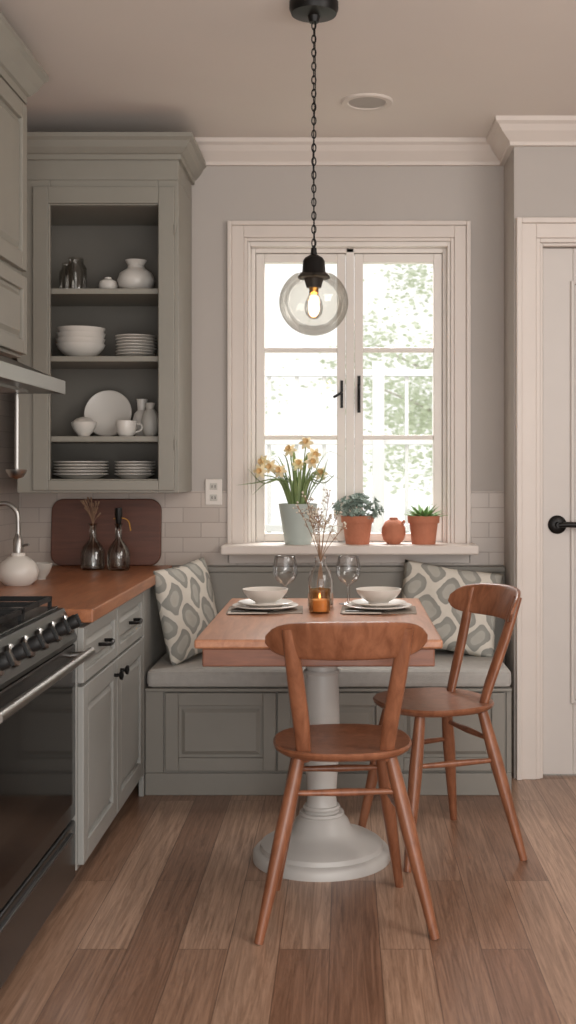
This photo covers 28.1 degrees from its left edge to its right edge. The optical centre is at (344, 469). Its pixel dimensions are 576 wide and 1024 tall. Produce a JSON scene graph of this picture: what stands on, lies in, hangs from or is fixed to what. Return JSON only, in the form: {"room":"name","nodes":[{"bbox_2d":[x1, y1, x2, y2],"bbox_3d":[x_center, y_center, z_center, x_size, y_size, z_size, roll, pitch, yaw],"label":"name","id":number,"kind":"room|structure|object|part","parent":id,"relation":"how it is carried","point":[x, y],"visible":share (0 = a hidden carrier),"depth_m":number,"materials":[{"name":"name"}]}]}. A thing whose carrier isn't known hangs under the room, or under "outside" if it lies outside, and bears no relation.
{"room":"kitchen","nodes":[
{"label":"kitchen","id":0,"kind":"room"},
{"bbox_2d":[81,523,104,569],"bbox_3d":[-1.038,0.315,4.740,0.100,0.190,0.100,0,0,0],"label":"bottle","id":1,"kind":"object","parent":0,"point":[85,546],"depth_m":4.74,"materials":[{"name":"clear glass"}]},
{"bbox_2d":[0,774,575,1023],"bbox_3d":[0.495,1.275,1.760,4.050,0.050,6.720,0,0,0],"label":"floor","id":2,"kind":"structure","parent":0,"point":[158,924],"depth_m":3.12,"materials":[{"name":"brown wood"}]},
{"bbox_2d":[0,596,94,988],"bbox_3d":[-1.066,0.809,2.899,0.673,0.882,0.958,0,0,0],"label":"gas range","id":3,"kind":"object","parent":2,"relation":"on","point":[39,659],"visible":1,"depth_m":2.93,"materials":[{"name":"metal"}]},
{"bbox_3d":[-0.787,1.051,2.899,0.010,0.008,0.838,0,0,0],"label":"drawer pull","id":4,"kind":"part","parent":3,"relation":"part of","materials":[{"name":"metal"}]},
{"bbox_3d":[-0.805,1.110,2.899,0.030,0.170,0.948,0,0,0],"label":"storage drawer","id":5,"kind":"part","parent":3,"relation":"part of","materials":[{"name":"black metal"}]},
{"bbox_2d":[0,644,94,910],"bbox_3d":[-0.775,0.761,2.899,0.091,0.507,0.948,0,0,0],"label":"oven","id":6,"kind":"object","parent":3,"relation":"in","point":[37,705],"depth_m":2.92,"materials":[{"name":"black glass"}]},
{"bbox_2d":[0,565,171,870],"bbox_3d":[-1.068,0.830,4.168,0.669,0.840,1.565,0,0,0],"label":"base cabinet","id":7,"kind":"object","parent":2,"relation":"on","point":[118,612],"visible":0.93,"depth_m":3.84,"materials":[{"name":"paint"}]},
{"bbox_2d":[0,565,171,622],"bbox_3d":[-1.072,0.430,4.168,0.660,0.040,1.565,0,0,0],"label":"countertop","id":8,"kind":"structure","parent":7,"relation":"on","point":[91,594],"depth_m":4.01,"materials":[{"name":"brown wood"}]},
{"bbox_2d":[0,501,38,585],"bbox_3d":[-1.172,0.260,4.105,0.162,0.300,0.144,0,0,37],"label":"soap dispenser","id":9,"kind":"object","parent":8,"relation":"on","point":[18,569],"visible":1,"depth_m":4.06,"materials":[{"name":"ceramic"}]},
{"bbox_3d":[-1.199,0.205,4.100,0.152,0.190,0.036,0,0,0],"label":"gooseneck spout","id":10,"kind":"part","parent":9,"relation":"part of","materials":[{"name":"metal"}]},
{"bbox_2d":[36,562,51,579],"bbox_3d":[-1.145,0.380,4.320,0.090,0.060,0.090,0,0,0],"label":"dish","id":11,"kind":"object","parent":8,"relation":"on","point":[44,568],"visible":0.66,"depth_m":4.30,"materials":[{"name":"grey ceramic"}]},
{"bbox_2d":[80,497,104,569],"bbox_3d":[-1.038,0.260,4.740,0.100,0.299,0.100,0,0,0],"label":"glass bottle vase","id":12,"kind":"object","parent":8,"relation":"on","point":[94,510],"visible":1,"depth_m":4.73,"materials":[{"name":"clear glass"}]},
{"bbox_2d":[51,499,161,565],"bbox_3d":[-1.022,0.267,4.927,0.470,0.285,0.044,0,0,0],"label":"cutting board","id":13,"kind":"object","parent":8,"relation":"on","point":[70,528],"visible":1,"depth_m":4.92,"materials":[{"name":"brown wood"}]},
{"bbox_2d":[107,508,130,570],"bbox_3d":[-0.927,0.282,4.720,0.100,0.255,0.094,0,0,0],"label":"oil bottle","id":14,"kind":"object","parent":8,"relation":"on","point":[118,518],"visible":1,"depth_m":4.71,"materials":[{"name":"clear glass"}]},
{"bbox_2d":[194,598,442,881],"bbox_3d":[-0.075,0.865,3.780,0.704,0.770,1.060,0,0,0],"label":"pedestal dining table","id":15,"kind":"object","parent":2,"relation":"on","point":[324,846],"visible":0.66,"depth_m":3.62,"materials":[{"name":"brown wood"}]},
{"bbox_2d":[226,586,302,613],"bbox_3d":[-0.272,0.443,3.924,0.256,0.074,0.238,0,0,-2],"label":"place setting","id":16,"kind":"object","parent":15,"relation":"on","point":[262,600],"visible":1,"depth_m":3.88,"materials":[{"name":"white ceramic"}]},
{"bbox_2d":[243,586,287,603],"bbox_3d":[-0.272,0.431,3.930,0.156,0.050,0.156,0,0,-2],"label":"bowl","id":17,"kind":"object","parent":16,"relation":"on","point":[256,595],"depth_m":3.89,"materials":[{"name":"white ceramic"}]},
{"bbox_2d":[273,555,297,598],"bbox_3d":[-0.214,0.394,4.120,0.088,0.170,0.088,0,0,0],"label":"wine glass","id":18,"kind":"object","parent":15,"relation":"on","point":[277,578],"visible":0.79,"depth_m":4.14,"materials":[{"name":"clear glass"}]},
{"bbox_2d":[292,489,346,608],"bbox_3d":[-0.088,0.272,3.998,0.190,0.415,0.106,0,0,0],"label":"flower vase","id":19,"kind":"object","parent":15,"relation":"on","point":[313,513],"visible":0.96,"depth_m":4.00,"materials":[{"name":"clear glass"}]},
{"bbox_3d":[-0.085,0.390,4.000,0.090,0.180,0.090,0,0,0],"label":"glass","id":20,"kind":"part","parent":19,"relation":"part of","materials":[{"name":"clear glass"}]},
{"bbox_2d":[309,588,329,613],"bbox_3d":[-0.085,0.440,3.870,0.072,0.080,0.072,0,0,0],"label":"candle jar","id":21,"kind":"object","parent":15,"relation":"on","point":[319,604],"visible":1,"depth_m":3.85,"materials":[{"name":"orange glass"}]},
{"bbox_2d":[336,555,360,604],"bbox_3d":[0.012,0.394,4.120,0.088,0.170,0.088,0,0,0],"label":"wine glass","id":22,"kind":"object","parent":15,"relation":"on","point":[341,579],"visible":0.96,"depth_m":4.14,"materials":[{"name":"clear glass"}]},
{"bbox_2d":[340,586,416,613],"bbox_3d":[0.115,0.443,3.924,0.256,0.074,0.238,0,0,2],"label":"place setting","id":23,"kind":"object","parent":15,"relation":"on","point":[376,600],"visible":1,"depth_m":3.88,"materials":[{"name":"white ceramic"}]},
{"bbox_2d":[356,586,400,603],"bbox_3d":[0.115,0.431,3.930,0.156,0.050,0.156,0,0,2],"label":"bowl","id":24,"kind":"object","parent":23,"relation":"on","point":[370,595],"depth_m":3.89,"materials":[{"name":"white ceramic"}]},
{"bbox_2d":[145,566,511,794],"bbox_3d":[-0.043,0.831,4.678,1.451,0.838,0.545,0,0,0],"label":"window bench","id":25,"kind":"object","parent":2,"relation":"on","point":[209,730],"visible":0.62,"depth_m":4.42,"materials":[{"name":"paint"}]},
{"bbox_2d":[153,557,217,664],"bbox_3d":[-0.634,0.568,4.660,0.143,0.409,0.395,0,0,29],"label":"throw pillow","id":26,"kind":"object","parent":25,"relation":"on","point":[186,604],"visible":0.89,"depth_m":4.56,"materials":[{"name":"fabric"}]},
{"bbox_2d":[147,650,510,686],"bbox_3d":[-0.061,0.801,4.652,1.402,0.072,0.495,0,0,0],"label":"seat cushion","id":27,"kind":"object","parent":25,"relation":"on","point":[191,672],"depth_m":4.41,"materials":[{"name":"fabric"}]},
{"bbox_2d":[402,559,503,656],"bbox_3d":[0.430,0.576,4.775,0.465,0.399,0.178,0,0,5],"label":"throw pillow","id":28,"kind":"object","parent":25,"relation":"on","point":[432,585],"visible":0.63,"depth_m":4.72,"materials":[{"name":"fabric"}]},
{"bbox_2d":[254,621,439,944],"bbox_3d":[-0.005,0.823,3.209,0.494,0.862,0.486,0,0,-4],"label":"dining chair","id":29,"kind":"object","parent":2,"relation":"on","point":[304,742],"visible":1,"depth_m":3.08,"materials":[{"name":"brown wood"}]},
{"bbox_3d":[-0.008,0.773,3.255,0.390,0.029,0.378,0,0,-4],"label":"seat","id":30,"kind":"part","parent":29,"relation":"part of","materials":[{"name":"brown wood"}]},
{"bbox_3d":[0.008,0.446,3.026,0.436,0.108,0.119,0,0,-4],"label":"crest rail","id":31,"kind":"part","parent":29,"relation":"part of","materials":[{"name":"brown wood"}]},
{"bbox_2d":[358,583,526,872],"bbox_3d":[0.334,0.823,3.838,0.486,0.862,0.494,0,0,-23],"label":"dining chair","id":32,"kind":"object","parent":2,"relation":"on","point":[503,601],"visible":0.91,"depth_m":3.78,"materials":[{"name":"brown wood"}]},
{"bbox_3d":[0.292,0.773,3.820,0.378,0.029,0.390,0,0,-23],"label":"seat","id":33,"kind":"part","parent":32,"relation":"part of","materials":[{"name":"brown wood"}]},
{"bbox_3d":[0.503,0.446,3.910,0.119,0.108,0.436,0,0,-23],"label":"crest rail","id":34,"kind":"part","parent":32,"relation":"part of","materials":[{"name":"brown wood"}]},
{"bbox_2d":[0,0,575,136],"bbox_3d":[0.495,-1.450,1.760,4.050,0.080,6.720,0,0,0],"label":"ceiling","id":35,"kind":"structure","parent":0,"point":[203,68],"depth_m":4.01,"materials":[{"name":"paint"}]},
{"bbox_2d":[279,0,347,335],"bbox_3d":[-0.094,-0.908,3.470,0.209,1.004,0.209,0,0,0],"label":"pendant lamp","id":36,"kind":"object","parent":35,"relation":"hanging from","point":[313,273],"visible":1,"depth_m":3.47,"materials":[{"name":"clear glass"}]},
{"bbox_3d":[-0.094,-0.498,3.470,0.209,0.184,0.209,0,0,0],"label":"glass globe","id":37,"kind":"part","parent":36,"relation":"part of"},
{"bbox_3d":[-0.094,-0.540,3.470,0.028,0.020,0.028,0,0,0],"label":"bulb","id":38,"kind":"part","parent":36,"relation":"part of","materials":[{"name":"gold metal"}]},
{"bbox_3d":[-0.094,-1.003,3.470,0.013,0.705,0.013,0,0,45],"label":"chain","id":39,"kind":"part","parent":36,"relation":"part of","materials":[{"name":"black metal"}]},
{"bbox_3d":[-0.094,-0.502,3.470,0.056,0.095,0.056,0,0,0],"label":"bulb glass","id":40,"kind":"part","parent":36,"relation":"part of","materials":[{"name":"glass"}]},
{"bbox_2d":[341,93,392,110],"bbox_3d":[0.085,-1.406,4.400,0.200,0.008,0.200,0,0,0],"label":"recessed light","id":41,"kind":"object","parent":35,"relation":"in","point":[360,101],"visible":1,"depth_m":4.39,"materials":[{"name":"paint"}]},
{"bbox_2d":[348,97,385,107],"bbox_3d":[0.085,-1.408,4.400,0.144,0.004,0.144,0,0,0],"label":"diffuser","id":42,"kind":"object","parent":41,"relation":"attached to","point":[353,102],"depth_m":4.40,"materials":[{"name":"white plastic"}]},
{"bbox_2d":[279,503,316,544],"bbox_3d":[-0.200,0.229,4.900,0.166,0.172,0.166,0,0,0],"label":"pot","id":43,"kind":"object","parent":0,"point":[295,532],"depth_m":4.84,"materials":[{"name":"white ceramic"}]},
{"bbox_2d":[166,166,503,651],"bbox_3d":[-0.362,-0.080,5.040,2.095,2.660,0.160,0,0,0],"label":"wall","id":44,"kind":"structure","parent":0,"point":[221,194],"depth_m":4.96,"materials":[{"name":"paint"}]},
{"bbox_2d":[17,132,205,492],"bbox_3d":[-0.980,-0.616,4.729,0.764,1.413,0.462,0,0,0],"label":"upper cabinet","id":45,"kind":"object","parent":44,"relation":"attached to","point":[104,199],"visible":0.94,"depth_m":4.56,"materials":[{"name":"paint"}]},
{"bbox_2d":[59,263,76,287],"bbox_3d":[-1.158,-0.795,4.810,0.073,0.140,0.073,0,0,0],"label":"glass jar","id":46,"kind":"object","parent":45,"relation":"on","point":[61,270],"visible":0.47,"depth_m":4.83,"materials":[{"name":"clear glass"}]},
{"bbox_2d":[65,258,86,287],"bbox_3d":[-1.104,-0.797,4.720,0.088,0.145,0.088,0,0,0],"label":"glass jar","id":47,"kind":"object","parent":45,"relation":"on","point":[69,259],"visible":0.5,"depth_m":4.74,"materials":[{"name":"clear glass"}]},
{"bbox_2d":[53,461,107,478],"bbox_3d":[-1.088,0.000,4.740,0.227,0.072,0.226,0,0,0],"label":"plate stack","id":48,"kind":"object","parent":45,"relation":"in","point":[65,469],"visible":1,"depth_m":4.66,"materials":[{"name":"white ceramic"}]},
{"bbox_2d":[56,326,105,355],"bbox_3d":[-1.089,-0.519,4.740,0.202,0.128,0.201,0,0,0],"label":"bowls","id":49,"kind":"object","parent":45,"relation":"in","point":[71,340],"visible":0.88,"depth_m":4.67,"materials":[{"name":"white ceramic"}]},
{"bbox_2d":[71,417,96,435],"bbox_3d":[-1.067,-0.176,4.700,0.104,0.082,0.104,0,0,0],"label":"bowl","id":50,"kind":"object","parent":45,"relation":"on","point":[82,426],"visible":0.84,"depth_m":4.67,"materials":[{"name":"white ceramic"}]},
{"bbox_2d":[84,390,131,435],"bbox_3d":[-0.993,-0.238,4.817,0.200,0.196,0.051,0,0,0],"label":"plate","id":51,"kind":"object","parent":45,"relation":"on","point":[106,407],"visible":0.8,"depth_m":4.82,"materials":[{"name":"white ceramic"}]},
{"bbox_2d":[98,277,117,287],"bbox_3d":[-0.976,-0.759,4.740,0.080,0.068,0.080,0,0,0],"label":"bud vase","id":52,"kind":"object","parent":45,"relation":"on","point":[107,282],"visible":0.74,"depth_m":4.71,"materials":[{"name":"white ceramic"}]},
{"bbox_3d":[-0.980,-1.275,4.729,0.764,0.094,0.462,0,0,0],"label":"cornice","id":53,"kind":"part","parent":45,"relation":"part of","materials":[{"name":"paint"}]},
{"bbox_2d":[116,420,142,435],"bbox_3d":[-0.885,-0.168,4.676,0.098,0.065,0.086,0,0,38],"label":"teacup","id":54,"kind":"object","parent":45,"relation":"in","point":[123,427],"visible":0.86,"depth_m":4.65,"materials":[{"name":"white ceramic"}]},
{"bbox_2d":[115,461,154,478],"bbox_3d":[-0.866,0.000,4.740,0.168,0.072,0.167,0,0,0],"label":"plate stack","id":55,"kind":"object","parent":45,"relation":"in","point":[125,469],"visible":1,"depth_m":4.68,"materials":[{"name":"white ceramic"}]},
{"bbox_2d":[115,334,156,355],"bbox_3d":[-0.861,-0.503,4.740,0.171,0.097,0.168,0,0,0],"label":"plate stack","id":56,"kind":"object","parent":45,"relation":"in","point":[127,344],"visible":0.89,"depth_m":4.67,"materials":[{"name":"white ceramic"}]},
{"bbox_2d":[117,259,154,287],"bbox_3d":[-0.861,-0.794,4.740,0.154,0.138,0.154,0,0,0],"label":"ceramic jar","id":57,"kind":"object","parent":45,"relation":"on","point":[135,275],"visible":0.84,"depth_m":4.69,"materials":[{"name":"white ceramic"}]},
{"bbox_2d":[132,399,147,435],"bbox_3d":[-0.849,-0.215,4.810,0.085,0.161,0.085,0,0,0],"label":"vase","id":58,"kind":"object","parent":45,"relation":"on","point":[141,406],"visible":0.52,"depth_m":4.79,"materials":[{"name":"white ceramic"}]},
{"bbox_2d":[141,403,157,435],"bbox_3d":[-0.799,-0.205,4.720,0.074,0.140,0.074,0,0,0],"label":"vase","id":59,"kind":"object","parent":45,"relation":"on","point":[149,421],"visible":0.85,"depth_m":4.69,"materials":[{"name":"grey ceramic"}]},
{"bbox_2d":[19,491,503,564],"bbox_3d":[-0.362,0.251,4.956,2.095,0.318,0.008,0,0,0],"label":"tile","id":60,"kind":"structure","parent":44,"relation":"attached to","point":[192,530],"depth_m":4.95,"materials":[{"name":"white tile"}]},
{"bbox_2d":[227,221,470,542],"bbox_3d":[0.018,-0.375,5.020,1.045,1.390,0.180,0,0,0],"label":"window","id":61,"kind":"structure","parent":44,"relation":"in","point":[241,253],"depth_m":4.96,"materials":[{"name":"paint"}]},
{"bbox_3d":[-0.193,-0.316,5.040,0.390,1.255,0.050,0,0,0],"label":"sash","id":62,"kind":"part","parent":61,"relation":"part of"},
{"bbox_2d":[333,376,360,412],"bbox_3d":[0.008,-0.330,4.995,0.121,0.160,0.039,0,0,0],"label":"handle","id":63,"kind":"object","parent":61,"relation":"attached to","point":[340,393],"depth_m":5.01,"materials":[{"name":"black metal"}]},
{"bbox_3d":[0.233,-0.316,5.040,0.381,1.255,0.050,0,0,0],"label":"sash","id":64,"kind":"part","parent":61,"relation":"part of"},
{"bbox_2d":[229,555,468,562],"bbox_3d":[0.018,0.378,4.951,1.035,0.045,0.018,0,0,0],"label":"apron","id":65,"kind":"object","parent":44,"relation":"attached to","point":[232,558],"depth_m":4.94,"materials":[{"name":"white wood"}]},
{"bbox_2d":[221,542,478,554],"bbox_3d":[0.020,0.335,4.935,1.080,0.040,0.270,0,0,0],"label":"sill","id":66,"kind":"structure","parent":44,"relation":"attached to","point":[253,548],"depth_m":4.80,"materials":[{"name":"paint"}]},
{"bbox_2d":[241,437,339,544],"bbox_3d":[-0.236,0.088,4.900,0.448,0.455,0.166,0,0,0],"label":"daffodils","id":67,"kind":"object","parent":66,"relation":"on","point":[295,532],"visible":0.98,"depth_m":4.87,"materials":[{"name":"yellow plant"}]},
{"bbox_2d":[332,493,383,544],"bbox_3d":[0.048,0.205,4.904,0.207,0.219,0.181,0,0,-18],"label":"potted succulent","id":68,"kind":"object","parent":66,"relation":"on","point":[358,531],"visible":0.96,"depth_m":4.86,"materials":[{"name":"ceramic"}]},
{"bbox_2d":[381,517,405,543],"bbox_3d":[0.207,0.259,4.900,0.104,0.112,0.104,0,0,0],"label":"terracotta vase","id":69,"kind":"object","parent":66,"relation":"on","point":[393,529],"visible":1,"depth_m":4.86,"materials":[{"name":"orange ceramic"}]},
{"bbox_2d":[401,504,445,544],"bbox_3d":[0.334,0.229,4.907,0.192,0.172,0.198,0,0,-34],"label":"potted plant","id":70,"kind":"object","parent":66,"relation":"on","point":[423,524],"visible":1,"depth_m":4.85,"materials":[{"name":"ceramic"}]},
{"bbox_2d":[341,515,373,544],"bbox_3d":[0.053,0.255,4.900,0.143,0.120,0.143,0,0,0],"label":"terracotta pot","id":71,"kind":"object","parent":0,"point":[358,531],"depth_m":4.85,"materials":[{"name":"orange ceramic"}]},
{"bbox_2d":[407,516,439,544],"bbox_3d":[0.335,0.255,4.900,0.138,0.120,0.138,0,0,0],"label":"terracotta pot","id":72,"kind":"object","parent":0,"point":[423,529],"depth_m":4.85,"materials":[{"name":"orange ceramic"}]},
{"bbox_2d":[504,147,575,777],"bbox_3d":[1.542,-0.080,4.890,1.715,2.660,0.460,0,0,0],"label":"wall","id":73,"kind":"structure","parent":0,"point":[538,181],"depth_m":4.66,"materials":[{"name":"paint"}]},
{"bbox_2d":[195,116,575,165],"bbox_3d":[0.495,-1.360,4.768,3.810,0.100,0.385,0,0,0],"label":"crown molding","id":74,"kind":"structure","parent":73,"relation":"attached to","point":[506,133],"depth_m":4.89,"materials":[{"name":"paint"}]},
{"bbox_2d":[516,217,575,779],"bbox_3d":[1.225,0.116,4.705,1.066,2.268,0.150,0,0,0],"label":"door frame","id":75,"kind":"structure","parent":73,"relation":"attached to","point":[533,234],"depth_m":4.64,"materials":[{"name":"paint"}]},
{"bbox_2d":[543,248,575,773],"bbox_3d":[1.225,0.169,4.713,0.840,2.147,0.045,0,0,0],"label":"door","id":76,"kind":"structure","parent":73,"relation":"in","point":[559,264],"depth_m":4.69,"materials":[{"name":"white wood"}]},
{"bbox_2d":[548,515,575,533],"bbox_3d":[0.907,0.223,4.659,0.160,0.076,0.062,0,0,0],"label":"door lever","id":77,"kind":"object","parent":76,"relation":"attached to","point":[557,524],"depth_m":4.68,"materials":[{"name":"black metal"}]},
{"bbox_2d":[571,281,575,703],"bbox_3d":[1.225,0.090,4.703,0.610,1.720,0.054,0,0,0],"label":"bead","id":78,"kind":"object","parent":76,"relation":"attached to","point":[573,283],"visible":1,"depth_m":4.68,"materials":[{"name":"paint"}]},
{"bbox_3d":[-1.470,-0.080,1.760,0.120,2.660,6.720,0,0,0],"label":"wall","id":79,"kind":"structure","parent":0,"visible":0},
{"bbox_2d":[0,394,18,562],"bbox_3d":[-1.406,0.020,2.726,0.008,0.780,4.452,0,0,0],"label":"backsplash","id":80,"kind":"structure","parent":79,"relation":"attached to","point":[8,486],"depth_m":4.78,"materials":[{"name":"white tile"}]},
{"bbox_2d":[0,12,48,357],"bbox_3d":[-1.201,-0.850,2.790,0.402,0.960,2.180,0,0,0],"label":"upper cabinet","id":81,"kind":"object","parent":79,"relation":"attached to","point":[22,75],"visible":1,"depth_m":3.65,"materials":[{"name":"paint"}]},
{"bbox_3d":[-1.201,-1.272,2.790,0.402,0.115,2.180,0,0,0],"label":"cornice","id":82,"kind":"part","parent":81,"relation":"part of","materials":[{"name":"paint"}]},
{"bbox_2d":[0,355,64,393],"bbox_3d":[-1.141,-0.301,2.760,0.522,0.138,1.720,0,0,0],"label":"range hood","id":83,"kind":"object","parent":81,"relation":"attached to","point":[16,377],"visible":1,"depth_m":3.30,"materials":[{"name":"metal"}]},
{"bbox_2d":[6,394,26,478],"bbox_3d":[-1.000,-0.102,3.500,0.064,0.260,0.064,0,0,0],"label":"ladle","id":84,"kind":"object","parent":83,"relation":"hanging from","point":[16,473],"visible":1,"depth_m":3.50,"materials":[{"name":"metal"}]},
{"bbox_2d":[205,479,221,504],"bbox_3d":[-0.565,0.095,4.947,0.072,0.112,0.010,0,0,0],"label":"wall outlet","id":85,"kind":"object","parent":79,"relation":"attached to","point":[213,487],"visible":1,"depth_m":4.95,"materials":[{"name":"plastic"}]},
{"label":"outside","id":86,"kind":"structure","parent":0,"visible":0},
{"bbox_3d":[0.000,1.575,14.650,18.000,0.050,18.700,0,0,0],"label":"lawn","id":87,"kind":"structure","parent":86,"visible":0},
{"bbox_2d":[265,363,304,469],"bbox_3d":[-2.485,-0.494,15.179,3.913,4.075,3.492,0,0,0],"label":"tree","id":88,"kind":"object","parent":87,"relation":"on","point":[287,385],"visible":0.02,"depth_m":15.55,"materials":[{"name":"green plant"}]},
{"bbox_2d":[265,361,432,532],"bbox_3d":[0.175,0.450,6.900,2.450,2.200,0.070,0,0,0],"label":"trellis","id":89,"kind":"object","parent":87,"relation":"on","point":[377,372],"visible":0.13,"depth_m":6.88,"materials":[{"name":"paint"}]},
{"bbox_2d":[295,264,432,507],"bbox_3d":[1.353,-0.824,12.447,3.924,4.735,3.876,0,0,22],"label":"tree","id":90,"kind":"object","parent":87,"relation":"on","point":[426,411],"visible":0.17,"depth_m":12.39,"materials":[{"name":"green plant"}]}
]}

